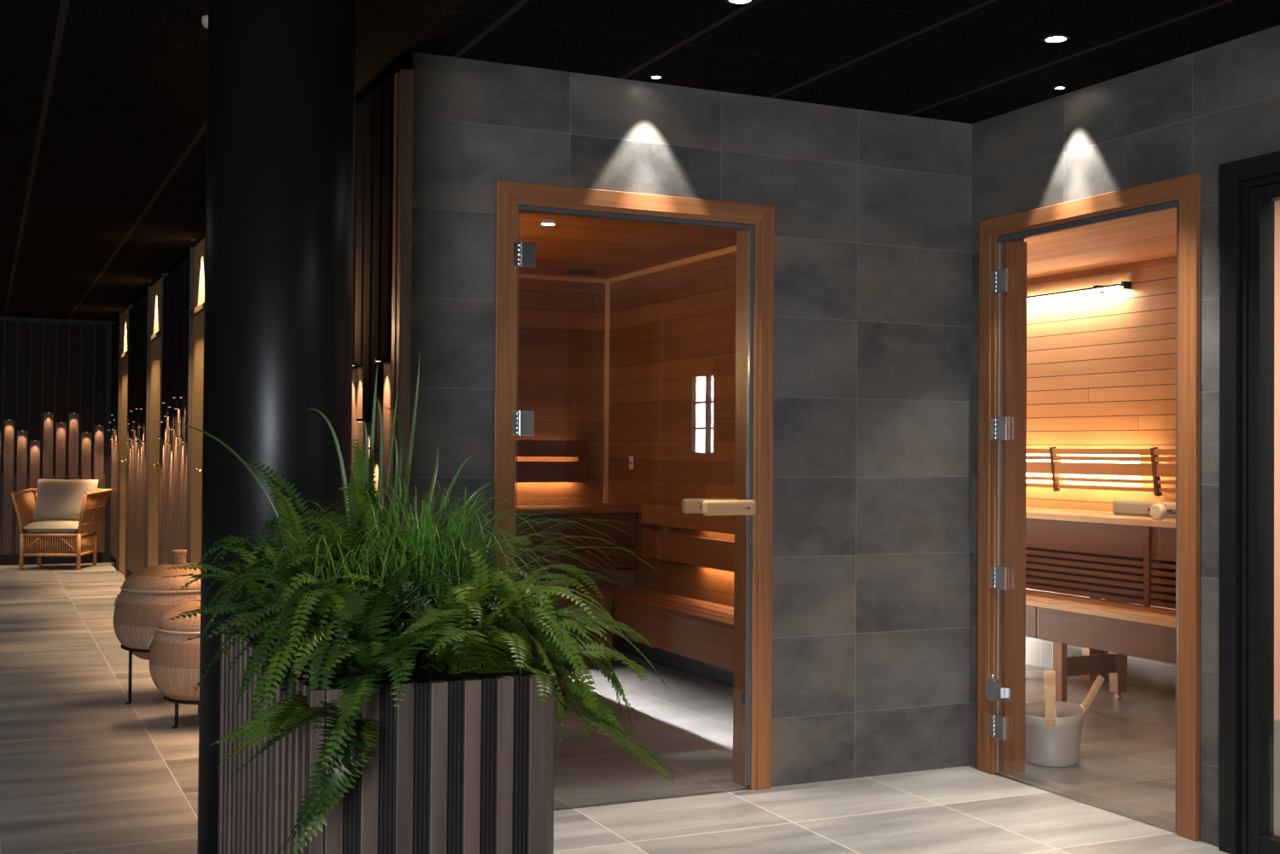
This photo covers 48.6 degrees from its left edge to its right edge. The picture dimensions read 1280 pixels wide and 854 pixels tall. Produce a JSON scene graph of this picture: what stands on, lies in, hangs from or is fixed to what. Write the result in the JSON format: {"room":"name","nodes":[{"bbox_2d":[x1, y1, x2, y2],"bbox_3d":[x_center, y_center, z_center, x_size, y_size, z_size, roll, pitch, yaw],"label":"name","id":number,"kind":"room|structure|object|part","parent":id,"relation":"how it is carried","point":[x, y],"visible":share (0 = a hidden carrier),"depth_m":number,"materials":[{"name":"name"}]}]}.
{"room":"spa lounge","nodes":[
{"label":"spa lounge","id":0,"kind":"room"},
{"bbox_2d":[0,316,115,565],"bbox_3d":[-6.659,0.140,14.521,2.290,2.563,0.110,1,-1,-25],"label":"wall","id":1,"kind":"structure","parent":0,"point":[8,549],"depth_m":14.74,"materials":[{"name":"black wood"}]},
{"bbox_2d":[107,55,413,574],"bbox_3d":[-3.183,0.095,9.828,0.110,2.563,11.393,1,-1,-25],"label":"wall","id":2,"kind":"structure","parent":0,"point":[382,260],"depth_m":5.07,"materials":[{"name":"wood"}]},
{"bbox_2d":[355,418,366,422],"bbox_3d":[-0.992,-0.023,5.032,0.030,0.012,0.020,1,-1,-25],"label":"spotlight","id":3,"kind":"object","parent":2,"relation":"attached to","point":[357,420],"depth_m":5.02,"materials":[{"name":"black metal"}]},
{"bbox_2d":[374,358,384,361],"bbox_3d":[-0.885,-0.228,4.811,0.030,0.012,0.020,1,-1,-25],"label":"spotlight","id":4,"kind":"object","parent":2,"relation":"attached to","point":[375,359],"depth_m":4.80,"materials":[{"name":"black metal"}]},
{"bbox_3d":[-0.794,0.036,4.754,0.005,2.563,0.090,1,-1,-25],"label":"corner post","id":5,"kind":"part","parent":2,"relation":"part of","materials":[{"name":"black"}]},
{"bbox_2d":[514,278,606,588],"bbox_3d":[-1.282,0.204,8.657,2.330,2.340,0.060,1,-1,-25],"label":"wall","id":6,"kind":"structure","parent":0,"point":[561,340],"depth_m":9.00,"materials":[{"name":"brown wood"}]},
{"bbox_2d":[515,440,587,482],"bbox_3d":[-1.250,0.206,8.599,2.000,0.265,0.069,1,-1,-25],"label":"backrest","id":7,"kind":"object","parent":6,"relation":"attached to","point":[577,471],"visible":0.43,"depth_m":8.89,"materials":[{"name":"brown wood"}]},
{"bbox_2d":[517,273,606,283],"bbox_3d":[-1.257,-0.954,8.635,2.285,0.025,0.025,1,-1,-25],"label":"trim","id":8,"kind":"structure","parent":6,"relation":"attached to","point":[520,276],"depth_m":8.98,"materials":[{"name":"brown wood"}]},
{"bbox_2d":[603,284,610,503],"bbox_3d":[-0.215,-0.215,9.113,0.023,1.410,0.023,1,-1,-25],"label":"trim","id":9,"kind":"structure","parent":6,"relation":"attached to","point":[607,286],"depth_m":9.10,"materials":[{"name":"brown wood"}]},
{"bbox_2d":[0,562,1230,853],"bbox_3d":[-1.351,1.388,5.698,11.600,0.120,20.700,1,-1,-25],"label":"floor","id":10,"kind":"structure","parent":0,"point":[84,770],"depth_m":5.39,"materials":[{"name":"tile"}]},
{"bbox_2d":[11,488,112,570],"bbox_3d":[-5.881,1.030,14.354,0.834,0.791,0.731,1,-1,-5],"label":"armchair","id":11,"kind":"object","parent":10,"relation":"on","point":[94,503],"visible":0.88,"depth_m":14.18,"materials":[{"name":"wicker"}]},
{"bbox_3d":[-6.164,0.864,14.010,0.124,0.412,0.032,1,-1,-44],"label":"arm post","id":12,"kind":"part","parent":11,"relation":"part of","materials":[{"name":"wood"}]},
{"bbox_3d":[-6.131,1.238,14.037,0.038,0.360,0.038,1,-1,-5],"label":"leg","id":13,"kind":"part","parent":11,"relation":"part of","materials":[{"name":"wood"}]},
{"bbox_3d":[-6.251,0.657,14.326,0.034,0.052,0.703,1,-1,-9],"label":"arm rail","id":14,"kind":"part","parent":11,"relation":"part of","materials":[{"name":"wood"}]},
{"bbox_3d":[-6.216,0.859,14.326,0.139,0.430,0.717,1,-1,-5],"label":"arm panel","id":15,"kind":"part","parent":11,"relation":"part of","materials":[{"name":"wicker"}]},
{"bbox_3d":[-6.178,1.246,14.575,0.038,0.360,0.038,1,-1,-5],"label":"leg","id":16,"kind":"part","parent":11,"relation":"part of","materials":[{"name":"wood"}]},
{"bbox_2d":[23,520,79,534],"bbox_3d":[-5.877,1.013,14.313,0.540,0.125,0.520,1,-1,-5],"label":"seat cushion","id":17,"kind":"object","parent":11,"relation":"on","point":[46,526],"visible":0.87,"depth_m":14.09,"materials":[{"name":"beige fabric"}]},
{"bbox_2d":[32,478,98,520],"bbox_3d":[-5.868,0.742,14.469,0.600,0.414,0.233,1,-1,-5],"label":"cushion","id":18,"kind":"object","parent":17,"relation":"on","point":[56,499],"visible":0.91,"depth_m":14.40,"materials":[{"name":"beige fabric"}]},
{"bbox_3d":[-5.880,1.177,14.331,0.582,0.225,0.572,1,-1,-5],"label":"seat frame","id":19,"kind":"part","parent":11,"relation":"part of","materials":[{"name":"wicker"}]},
{"bbox_3d":[-5.906,0.861,14.663,0.794,0.443,0.114,1,-1,-5],"label":"backrest","id":20,"kind":"part","parent":11,"relation":"part of","materials":[{"name":"fabric"}]},
{"bbox_3d":[-5.583,1.244,14.084,0.038,0.360,0.038,1,-1,-5],"label":"leg","id":21,"kind":"part","parent":11,"relation":"part of","materials":[{"name":"wood"}]},
{"bbox_3d":[-5.540,0.870,14.065,0.124,0.412,0.032,0,-1,34],"label":"arm post","id":22,"kind":"part","parent":11,"relation":"part of","materials":[{"name":"wood"}]},
{"bbox_3d":[-5.630,1.251,14.622,0.038,0.360,0.038,1,-1,-5],"label":"leg","id":23,"kind":"part","parent":11,"relation":"part of","materials":[{"name":"wood"}]},
{"bbox_3d":[-5.543,0.865,14.385,0.139,0.430,0.717,1,-1,-5],"label":"arm panel","id":24,"kind":"part","parent":11,"relation":"part of","materials":[{"name":"wicker"}]},
{"bbox_3d":[-5.504,0.664,14.391,0.034,0.052,0.703,0,-1,-1],"label":"arm rail","id":25,"kind":"part","parent":11,"relation":"part of","materials":[{"name":"wood"}]},
{"bbox_2d":[120,644,150,704],"bbox_3d":[-2.299,1.206,7.041,0.540,0.270,0.552,1,-1,-25],"label":"stand","id":26,"kind":"object","parent":10,"relation":"on","point":[130,650],"visible":0.22,"depth_m":6.82,"materials":[{"name":"black metal"}]},
{"bbox_3d":[-2.464,1.203,6.826,0.015,0.266,0.029,0,-1,44],"label":"leg","id":27,"kind":"part","parent":26,"relation":"part of","materials":[{"name":"black metal"}]},
{"bbox_2d":[113,549,200,659],"bbox_3d":[-2.294,0.875,7.041,0.610,0.522,0.610,1,-1,-25],"label":"basket","id":28,"kind":"object","parent":26,"relation":"on","point":[144,597],"visible":0.48,"depth_m":6.80,"materials":[{"name":"brown wicker"}]},
{"bbox_3d":[-2.293,0.737,7.043,0.533,0.110,0.533,1,-1,-25],"label":"lid","id":29,"kind":"part","parent":28,"relation":"part of","materials":[{"name":"brown wicker"}]},
{"bbox_3d":[-2.292,0.652,7.045,0.080,0.076,0.080,1,-1,-25],"label":"knob","id":30,"kind":"part","parent":28,"relation":"part of","materials":[{"name":"brown wicker"}]},
{"bbox_2d":[163,695,199,728],"bbox_3d":[-1.956,1.271,6.428,0.396,0.126,0.408,1,-1,-25],"label":"stand","id":31,"kind":"object","parent":10,"relation":"on","point":[176,701],"visible":0.26,"depth_m":6.25,"materials":[{"name":"black metal"}]},
{"bbox_2d":[147,599,200,704],"bbox_3d":[-1.951,0.976,6.427,0.524,0.517,0.524,1,-1,-25],"label":"basket","id":32,"kind":"object","parent":31,"relation":"on","point":[174,664],"visible":0.43,"depth_m":6.21,"materials":[{"name":"brown wicker"}]},
{"bbox_3d":[-2.209,0.973,6.428,0.047,0.069,0.121,0,-1,0],"label":"handle","id":33,"kind":"part","parent":32,"relation":"part of","materials":[{"name":"brown wicker"}]},
{"bbox_3d":[-1.950,0.845,6.429,0.458,0.120,0.458,1,-1,-25],"label":"lid","id":34,"kind":"part","parent":32,"relation":"part of","materials":[{"name":"brown wicker"}]},
{"bbox_3d":[-2.052,1.270,6.253,0.016,0.122,0.028,0,-1,29],"label":"leg","id":35,"kind":"part","parent":31,"relation":"part of","materials":[{"name":"black metal"}]},
{"bbox_2d":[197,0,356,853],"bbox_3d":[-0.828,0.012,3.239,0.330,2.563,0.330,1,-1,-25],"label":"column","id":36,"kind":"structure","parent":10,"relation":"on","point":[280,174],"depth_m":3.10,"materials":[{"name":"black paint"}]},
{"bbox_2d":[217,622,554,853],"bbox_3d":[-0.517,0.849,2.656,0.402,0.876,0.910,1,-1,-25],"label":"planter","id":37,"kind":"object","parent":10,"relation":"on","point":[465,764],"visible":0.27,"depth_m":2.28,"materials":[{"name":"wood"}]},
{"bbox_2d":[162,459,382,674],"bbox_3d":[-0.697,0.251,2.644,0.438,0.385,0.696,0,-1,12],"label":"fern","id":38,"kind":"object","parent":37,"relation":"on","point":[283,503],"visible":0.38,"depth_m":2.63,"materials":[{"name":"green plant"}]},
{"bbox_2d":[204,511,449,644],"bbox_3d":[-0.536,0.292,2.590,0.460,0.268,0.439,0,-1,34],"label":"fern","id":39,"kind":"object","parent":37,"relation":"in","point":[320,569],"visible":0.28,"depth_m":2.57,"materials":[{"name":"green plant"}]},
{"bbox_2d":[157,355,501,640],"bbox_3d":[-0.603,0.134,2.860,0.449,0.593,0.589,0,-1,20],"label":"spider plant","id":40,"kind":"object","parent":37,"relation":"in","point":[398,465],"visible":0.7,"depth_m":2.84,"materials":[{"name":"green plant"}]},
{"bbox_3d":[-0.799,0.209,2.770,0.306,0.437,0.102,1,-1,-25],"label":"blade","id":41,"kind":"part","parent":40,"relation":"part of","materials":[{"name":"green plant"}]},
{"bbox_3d":[-0.612,0.196,2.796,0.100,0.465,0.024,1,-1,-6],"label":"blade","id":42,"kind":"part","parent":40,"relation":"part of","materials":[{"name":"green plant"}]},
{"bbox_3d":[-0.536,0.249,2.653,0.012,0.358,0.282,1,-1,-9],"label":"blade","id":43,"kind":"part","parent":40,"relation":"part of","materials":[{"name":"green plant"}]},
{"bbox_3d":[-0.540,0.208,2.772,0.014,0.443,0.116,1,-1,-13],"label":"blade","id":44,"kind":"part","parent":40,"relation":"part of","materials":[{"name":"green plant"}]},
{"bbox_3d":[-0.545,0.150,2.847,0.040,0.559,0.012,0,-1,40],"label":"blade","id":45,"kind":"part","parent":40,"relation":"part of","materials":[{"name":"green plant"}]},
{"bbox_3d":[-0.520,0.185,2.768,0.020,0.488,0.081,1,-1,-25],"label":"blade","id":46,"kind":"part","parent":40,"relation":"part of","materials":[{"name":"green plant"}]},
{"bbox_3d":[-0.500,0.215,2.730,0.012,0.429,0.227,1,-1,-25],"label":"blade","id":47,"kind":"part","parent":40,"relation":"part of","materials":[{"name":"green plant"}]},
{"bbox_3d":[-0.514,0.176,2.847,0.050,0.509,0.003,1,-1,-25],"label":"blade","id":48,"kind":"part","parent":40,"relation":"part of","materials":[{"name":"green plant"}]},
{"bbox_3d":[-0.526,0.196,2.908,0.040,0.470,0.122,0,-1,14],"label":"blade","id":49,"kind":"part","parent":40,"relation":"part of","materials":[{"name":"green plant"}]},
{"bbox_3d":[-0.487,0.251,2.768,0.032,0.359,0.232,1,-1,-30],"label":"blade","id":50,"kind":"part","parent":40,"relation":"part of","materials":[{"name":"green plant"}]},
{"bbox_3d":[-0.488,0.135,2.907,0.110,0.592,0.148,1,-1,-25],"label":"blade","id":51,"kind":"part","parent":40,"relation":"part of","materials":[{"name":"green plant"}]},
{"bbox_3d":[-0.461,0.234,2.971,0.035,0.399,0.252,0,-1,13],"label":"blade","id":52,"kind":"part","parent":40,"relation":"part of","materials":[{"name":"green plant"}]},
{"bbox_3d":[-0.422,0.246,2.879,0.171,0.373,0.013,1,-1,-36],"label":"blade","id":53,"kind":"part","parent":40,"relation":"part of","materials":[{"name":"green plant"}]},
{"bbox_3d":[-0.373,0.276,2.950,0.257,0.317,0.064,1,-1,-41],"label":"blade","id":54,"kind":"part","parent":40,"relation":"part of","materials":[{"name":"green plant"}]},
{"bbox_2d":[192,553,497,853],"bbox_3d":[-0.457,0.404,2.303,0.499,0.417,0.643,1,-1,-22],"label":"fern","id":55,"kind":"object","parent":37,"relation":"in","point":[319,620],"visible":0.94,"depth_m":2.19,"materials":[{"name":"green plant"}]},
{"bbox_2d":[290,582,442,684],"bbox_3d":[-0.474,0.347,2.476,0.277,0.160,0.344,1,-1,-25],"label":"fern","id":56,"kind":"object","parent":37,"relation":"in","point":[393,627],"visible":0.15,"depth_m":2.42,"materials":[{"name":"green plant"}]},
{"bbox_2d":[208,477,657,663],"bbox_3d":[-0.388,0.263,2.672,0.794,0.332,0.761,1,-1,-32],"label":"grass tuft","id":57,"kind":"object","parent":37,"relation":"in","point":[436,549],"visible":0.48,"depth_m":2.62,"materials":[{"name":"green plant"}]},
{"bbox_2d":[311,436,569,589],"bbox_3d":[-0.475,0.231,2.827,0.555,0.420,0.555,0,-1,18],"label":"fern","id":58,"kind":"object","parent":37,"relation":"on","point":[361,500],"visible":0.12,"depth_m":2.74,"materials":[{"name":"green plant"}]},
{"bbox_2d":[313,546,674,783],"bbox_3d":[-0.178,0.430,2.552,0.537,0.451,0.897,0,-1,44],"label":"fern","id":59,"kind":"object","parent":37,"relation":"in","point":[522,631],"visible":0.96,"depth_m":2.46,"materials":[{"name":"green plant"}]},
{"bbox_2d":[514,505,638,652],"bbox_3d":[-1.147,0.926,8.374,2.295,0.890,0.459,1,-1,-25],"label":"bench","id":60,"kind":"object","parent":10,"relation":"on","point":[624,559],"visible":0.38,"depth_m":8.56,"materials":[{"name":"brown wood"}]},
{"bbox_3d":[-0.123,0.955,8.713,0.060,0.858,0.060,1,-1,-25],"label":"leg","id":61,"kind":"part","parent":60,"relation":"part of","materials":[{"name":"brown wood"}]},
{"bbox_2d":[532,586,672,669],"bbox_3d":[-0.946,1.159,7.933,2.295,0.414,0.465,1,-1,-25],"label":"bench","id":62,"kind":"object","parent":10,"relation":"on","point":[608,593],"visible":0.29,"depth_m":8.04,"materials":[{"name":"brown wood"}]},
{"bbox_3d":[-0.308,1.180,8.037,0.060,0.385,0.045,1,-1,-25],"label":"leg","id":63,"kind":"part","parent":62,"relation":"part of","materials":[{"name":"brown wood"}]},
{"bbox_2d":[1024,669,1085,767],"bbox_3d":[1.659,1.167,5.719,0.266,0.366,0.266,1,-1,-25],"label":"pail","id":64,"kind":"object","parent":10,"relation":"on","point":[1053,728],"visible":0.88,"depth_m":5.62,"materials":[{"name":"metal"}]},
{"bbox_2d":[1081,675,1104,713],"bbox_3d":[1.796,1.173,5.791,0.248,0.298,0.080,1,-1,-25],"label":"ladle","id":65,"kind":"object","parent":64,"relation":"in","point":[1100,679],"visible":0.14,"depth_m":5.81,"materials":[{"name":"brown wood"}]},
{"bbox_2d":[1025,506,1175,680],"bbox_3d":[2.478,0.921,7.355,0.486,0.926,4.460,1,-1,-25],"label":"bench","id":66,"kind":"object","parent":10,"relation":"on","point":[1095,555],"visible":0.27,"depth_m":7.18,"materials":[{"name":"brown wood"}]},
{"bbox_3d":[2.487,0.945,7.800,0.080,0.893,0.060,1,-1,-25],"label":"leg","id":67,"kind":"part","parent":66,"relation":"part of","materials":[{"name":"brown wood"}]},
{"bbox_3d":[2.463,0.677,6.876,0.012,0.388,0.036,1,-1,-25],"label":"post","id":68,"kind":"part","parent":66,"relation":"part of","materials":[{"name":"brown wood"}]},
{"bbox_2d":[1025,589,1175,702],"bbox_3d":[2.181,1.128,7.214,0.475,0.503,4.460,1,-1,-25],"label":"bench","id":69,"kind":"object","parent":10,"relation":"on","point":[1122,630],"visible":0.36,"depth_m":6.87,"materials":[{"name":"brown wood"}]},
{"bbox_3d":[2.077,1.138,7.005,0.035,0.475,0.070,1,-1,-25],"label":"leg","id":70,"kind":"part","parent":69,"relation":"part of","materials":[{"name":"brown wood"}]},
{"bbox_3d":[2.421,1.123,7.166,0.080,0.435,0.060,1,-1,-25],"label":"leg","id":71,"kind":"part","parent":69,"relation":"part of","materials":[{"name":"brown wood"}]},
{"bbox_2d":[517,211,736,279],"bbox_3d":[-0.488,-1.015,7.016,2.350,0.060,3.730,1,-1,-25],"label":"ceiling","id":72,"kind":"structure","parent":0,"point":[609,248],"depth_m":7.51,"materials":[{"name":"brown wood"}]},
{"bbox_2d":[540,221,556,225],"bbox_3d":[-0.446,-0.984,6.865,0.080,0.005,0.080,1,-1,-25],"label":"recessed light","id":73,"kind":"object","parent":72,"relation":"in","point":[544,223],"visible":1,"depth_m":6.85,"materials":[{"name":"metal"}]},
{"bbox_2d":[565,269,593,274],"bbox_3d":[-0.368,-0.951,8.688,0.170,0.014,0.170,1,-1,-25],"label":"ceiling vent","id":74,"kind":"object","parent":72,"relation":"in","point":[569,271],"visible":1,"depth_m":8.65,"materials":[{"name":"black metal"}]},
{"bbox_2d":[0,0,1279,321],"bbox_3d":[-1.329,-1.285,5.740,11.600,0.100,20.700,1,-1,-25],"label":"ceiling","id":75,"kind":"structure","parent":0,"point":[103,103],"depth_m":4.82,"materials":[{"name":"black paint"}]},
{"bbox_2d":[201,15,208,29],"bbox_3d":[-1.317,-1.240,4.343,0.052,0.031,0.052,1,-1,-25],"label":"ceiling sensor","id":76,"kind":"object","parent":75,"relation":"attached to","point":[205,18],"visible":0.33,"depth_m":4.32,"materials":[{"name":"plastic"}]},
{"bbox_2d":[650,75,662,79],"bbox_3d":[0.057,-1.233,4.988,0.045,0.004,0.045,1,-1,-25],"label":"recessed light","id":77,"kind":"object","parent":75,"relation":"in","point":[654,77],"visible":1,"depth_m":4.99,"materials":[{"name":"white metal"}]},
{"bbox_2d":[725,0,755,5],"bbox_3d":[0.292,-1.245,4.122,0.090,0.004,0.090,1,-1,-25],"label":"recessed light","id":78,"kind":"object","parent":75,"relation":"in","point":[737,2],"visible":1,"depth_m":4.14,"materials":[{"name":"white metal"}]},
{"bbox_2d":[1041,34,1070,43],"bbox_3d":[1.319,-1.231,4.490,0.090,0.004,0.090,1,-1,-25],"label":"recessed light","id":79,"kind":"object","parent":75,"relation":"in","point":[1056,37],"visible":1,"depth_m":4.49,"materials":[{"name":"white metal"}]},
{"bbox_2d":[1053,86,1065,89],"bbox_3d":[1.509,-1.220,5.092,0.045,0.004,0.045,1,-1,-25],"label":"recessed light","id":80,"kind":"object","parent":75,"relation":"in","point":[1055,87],"visible":1,"depth_m":5.09,"materials":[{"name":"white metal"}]},
{"bbox_2d":[605,252,736,619],"bbox_3d":[0.558,0.201,7.489,0.020,2.340,3.730,1,-1,-25],"label":"wall","id":81,"kind":"structure","parent":0,"point":[672,405],"depth_m":8.24,"materials":[{"name":"brown wood"}]},
{"bbox_2d":[628,456,633,469],"bbox_3d":[-0.056,0.221,8.775,0.006,0.080,0.050,1,-1,-25],"label":"sign","id":82,"kind":"object","parent":81,"relation":"attached to","point":[631,458],"visible":1,"depth_m":8.77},
{"bbox_2d":[605,244,736,284],"bbox_3d":[0.558,-0.955,7.475,0.025,0.030,3.660,1,-1,-25],"label":"trim","id":83,"kind":"structure","parent":81,"relation":"attached to","point":[732,249],"depth_m":8.22,"materials":[{"name":"brown wood"}]},
{"bbox_2d":[612,626,733,685],"bbox_3d":[0.542,1.290,7.441,0.020,0.160,3.660,1,-1,-25],"label":"baseboard","id":84,"kind":"structure","parent":81,"relation":"attached to","point":[724,675],"depth_m":8.05,"materials":[{"name":"tile"}]},
{"bbox_2d":[613,593,733,671],"bbox_3d":[0.562,1.060,6.949,0.371,0.224,2.585,1,-1,-25],"label":"bench","id":85,"kind":"object","parent":81,"relation":"attached to","point":[701,631],"visible":0.4,"depth_m":7.37,"materials":[{"name":"brown wood"}]},
{"bbox_2d":[641,503,734,572],"bbox_3d":[0.626,0.602,7.235,0.059,0.320,2.800,1,-1,-25],"label":"backrest","id":86,"kind":"object","parent":81,"relation":"attached to","point":[704,552],"visible":0.39,"depth_m":7.95,"materials":[{"name":"brown wood"}]},
{"bbox_2d":[403,52,971,787],"bbox_3d":[0.305,0.052,5.248,2.415,2.563,0.122,1,-1,-25],"label":"wall","id":87,"kind":"structure","parent":0,"point":[870,659],"depth_m":5.35,"materials":[{"name":"tile"}]},
{"bbox_2d":[491,180,774,807],"bbox_3d":[-0.020,0.249,5.058,1.087,2.158,0.208,1,-1,-25],"label":"door","id":88,"kind":"structure","parent":87,"relation":"in","point":[752,506],"depth_m":5.21,"materials":[{"name":"brown wood"}]},
{"bbox_3d":[-0.469,0.242,4.807,0.061,2.157,0.020,1,-1,-25],"label":"casing","id":89,"kind":"part","parent":88,"relation":"part of","materials":[{"name":"brown wood"}]},
{"bbox_3d":[0.005,-0.800,5.040,1.085,0.060,0.020,1,-1,-25],"label":"casing","id":90,"kind":"part","parent":88,"relation":"part of","materials":[{"name":"brown wood"}]},
{"bbox_3d":[0.260,0.290,5.214,0.230,0.055,0.033,1,-1,-25],"label":"handle","id":91,"kind":"part","parent":88,"relation":"part of","materials":[{"name":"brown wood"}]},
{"bbox_3d":[0.323,0.292,5.122,0.214,0.056,0.033,1,-1,-25],"label":"handle","id":92,"kind":"part","parent":88,"relation":"part of","materials":[{"name":"brown wood"}]},
{"bbox_3d":[0.391,1.004,5.233,0.018,0.036,0.022,1,-1,-25],"label":"strike plate","id":93,"kind":"part","parent":88,"relation":"part of","materials":[{"name":"metal"}]},
{"bbox_3d":[0.463,0.257,5.241,0.058,2.157,0.020,1,-1,-25],"label":"casing","id":94,"kind":"part","parent":88,"relation":"part of","materials":[{"name":"brown wood"}]},
{"bbox_2d":[1024,209,1176,279],"bbox_3d":[1.877,-0.927,7.135,2.000,0.055,4.670,1,-1,-25],"label":"ceiling","id":95,"kind":"structure","parent":0,"point":[1150,236],"depth_m":7.00,"materials":[{"name":"brown wood"}]},
{"bbox_2d":[1025,264,1176,610],"bbox_3d":[2.736,0.251,7.538,0.070,2.275,4.640,1,-1,-25],"label":"wall","id":96,"kind":"structure","parent":0,"point":[1102,368],"depth_m":7.83,"materials":[{"name":"brown wood"}]},
{"bbox_2d":[1027,281,1131,301],"bbox_3d":[2.221,-0.757,8.495,0.081,0.040,1.892,1,-1,-25],"label":"wall lamp","id":97,"kind":"object","parent":96,"relation":"attached to","point":[1124,285],"visible":0.64,"depth_m":7.86,"materials":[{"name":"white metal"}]},
{"bbox_2d":[1025,636,1175,695],"bbox_3d":[2.706,1.288,7.462,0.020,0.200,4.530,1,-1,-25],"label":"baseboard","id":98,"kind":"structure","parent":96,"relation":"attached to","point":[1143,673],"depth_m":7.56,"materials":[{"name":"tile"}]},
{"bbox_2d":[1026,447,1175,496],"bbox_3d":[2.665,0.232,7.417,0.159,0.254,4.200,1,-1,-25],"label":"backrest","id":99,"kind":"object","parent":96,"relation":"attached to","point":[1103,462],"visible":0.37,"depth_m":7.65,"materials":[{"name":"brown wood"}]},
{"bbox_2d":[1027,256,1176,286],"bbox_3d":[2.721,-0.867,7.494,0.025,0.040,4.530,1,-1,-25],"label":"trim","id":100,"kind":"structure","parent":96,"relation":"attached to","point":[1172,259],"depth_m":7.81,"materials":[{"name":"brown wood"}]},
{"bbox_2d":[969,24,1279,846],"bbox_3d":[3.288,0.019,1.569,0.115,2.563,9.068,1,-1,-25],"label":"wall","id":101,"kind":"structure","parent":0,"point":[1201,111],"depth_m":4.71,"materials":[{"name":"tile"}]},
{"bbox_2d":[977,173,1200,841],"bbox_3d":[1.614,0.262,5.101,0.185,2.160,1.104,1,-1,-25],"label":"door","id":102,"kind":"structure","parent":101,"relation":"in","point":[1003,254],"depth_m":5.48,"materials":[{"name":"brown wood"}]},
{"bbox_3d":[1.355,0.267,5.552,0.020,2.159,0.067,1,-1,-25],"label":"casing","id":103,"kind":"part","parent":102,"relation":"part of","materials":[{"name":"brown wood"}]},
{"bbox_3d":[1.582,-0.788,5.098,0.020,0.060,1.102,1,-1,-25],"label":"casing","id":104,"kind":"part","parent":102,"relation":"part of","materials":[{"name":"brown wood"}]},
{"bbox_3d":[1.750,0.282,4.861,0.035,0.054,0.330,1,-1,-25],"label":"handle","id":105,"kind":"part","parent":102,"relation":"part of","materials":[{"name":"brown wood"}]},
{"bbox_3d":[1.717,0.282,4.691,0.026,0.054,0.054,1,-1,-25],"label":"knob","id":106,"kind":"part","parent":102,"relation":"part of","materials":[{"name":"brown wood"}]},
{"bbox_3d":[1.791,0.256,4.616,0.020,2.159,0.075,1,-1,-25],"label":"casing","id":107,"kind":"part","parent":102,"relation":"part of","materials":[{"name":"brown wood"}]},
{"bbox_2d":[1218,151,1279,853],"bbox_3d":[2.529,0.234,3.156,0.145,2.170,2.991,1,-1,-25],"label":"door","id":108,"kind":"structure","parent":101,"relation":"in","point":[1249,188],"depth_m":4.41,"materials":[{"name":"black metal"}]},
{"bbox_3d":[2.514,0.279,3.148,0.058,2.080,2.814,1,-1,-25],"label":"sash","id":109,"kind":"part","parent":108,"relation":"part of","materials":[{"name":"black metal"}]},
{"bbox_2d":[1274,200,1279,719],"bbox_3d":[3.275,0.075,5.165,2.900,2.563,0.060,1,-1,-25],"label":"wall","id":110,"kind":"structure","parent":0,"point":[1277,270],"depth_m":4.56,"materials":[{"name":"pink paint"}]},
{"bbox_2d":[1274,718,1279,836],"bbox_3d":[3.248,1.155,5.093,2.780,0.400,0.025,1,-1,-25],"label":"baseboard","id":111,"kind":"structure","parent":110,"relation":"attached to","point":[1277,721],"depth_m":4.51,"materials":[{"name":"grey tile"}]},
{"bbox_3d":[-3.171,0.097,9.940,0.005,2.563,11.500,1,-1,-25],"label":"wall","id":112,"kind":"structure","parent":0,"visible":0},
{"bbox_2d":[116,304,133,579],"bbox_3d":[-4.984,0.140,13.674,0.128,2.563,0.998,1,-1,-25],"label":"door","id":113,"kind":"structure","parent":112,"relation":"in","point":[123,427],"depth_m":13.86,"materials":[{"name":"brown wood"}]},
{"bbox_3d":[-4.951,-0.929,13.702,0.034,0.422,0.940,1,-1,-25],"label":"transom panel","id":114,"kind":"part","parent":113,"relation":"part of","materials":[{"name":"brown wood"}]},
{"bbox_2d":[144,273,168,568],"bbox_3d":[-3.861,0.112,11.263,0.128,2.563,1.038,1,-1,-25],"label":"door","id":115,"kind":"structure","parent":112,"relation":"in","point":[154,455],"depth_m":11.39,"materials":[{"name":"brown wood"}]},
{"bbox_3d":[-3.810,0.301,11.107,0.054,0.049,0.050,1,-1,-25],"label":"handle","id":116,"kind":"part","parent":115,"relation":"part of","materials":[{"name":"gold metal"}]},
{"bbox_3d":[-3.828,-0.957,11.291,0.034,0.422,0.980,1,-1,-25],"label":"transom panel","id":117,"kind":"part","parent":115,"relation":"part of","materials":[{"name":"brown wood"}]},
{"bbox_2d":[186,237,205,564],"bbox_3d":[-2.769,0.084,8.920,0.128,2.563,1.008,1,-1,-25],"label":"door","id":118,"kind":"structure","parent":112,"relation":"in","point":[194,502],"depth_m":9.22,"materials":[{"name":"brown wood"}]},
{"bbox_3d":[-2.725,0.274,8.778,0.054,0.049,0.050,1,-1,-25],"label":"handle","id":119,"kind":"part","parent":118,"relation":"part of","materials":[{"name":"gold metal"}]},
{"bbox_3d":[-2.736,-0.985,8.947,0.034,0.422,0.950,1,-1,-25],"label":"transom panel","id":120,"kind":"part","parent":118,"relation":"part of","materials":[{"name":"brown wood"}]}
]}

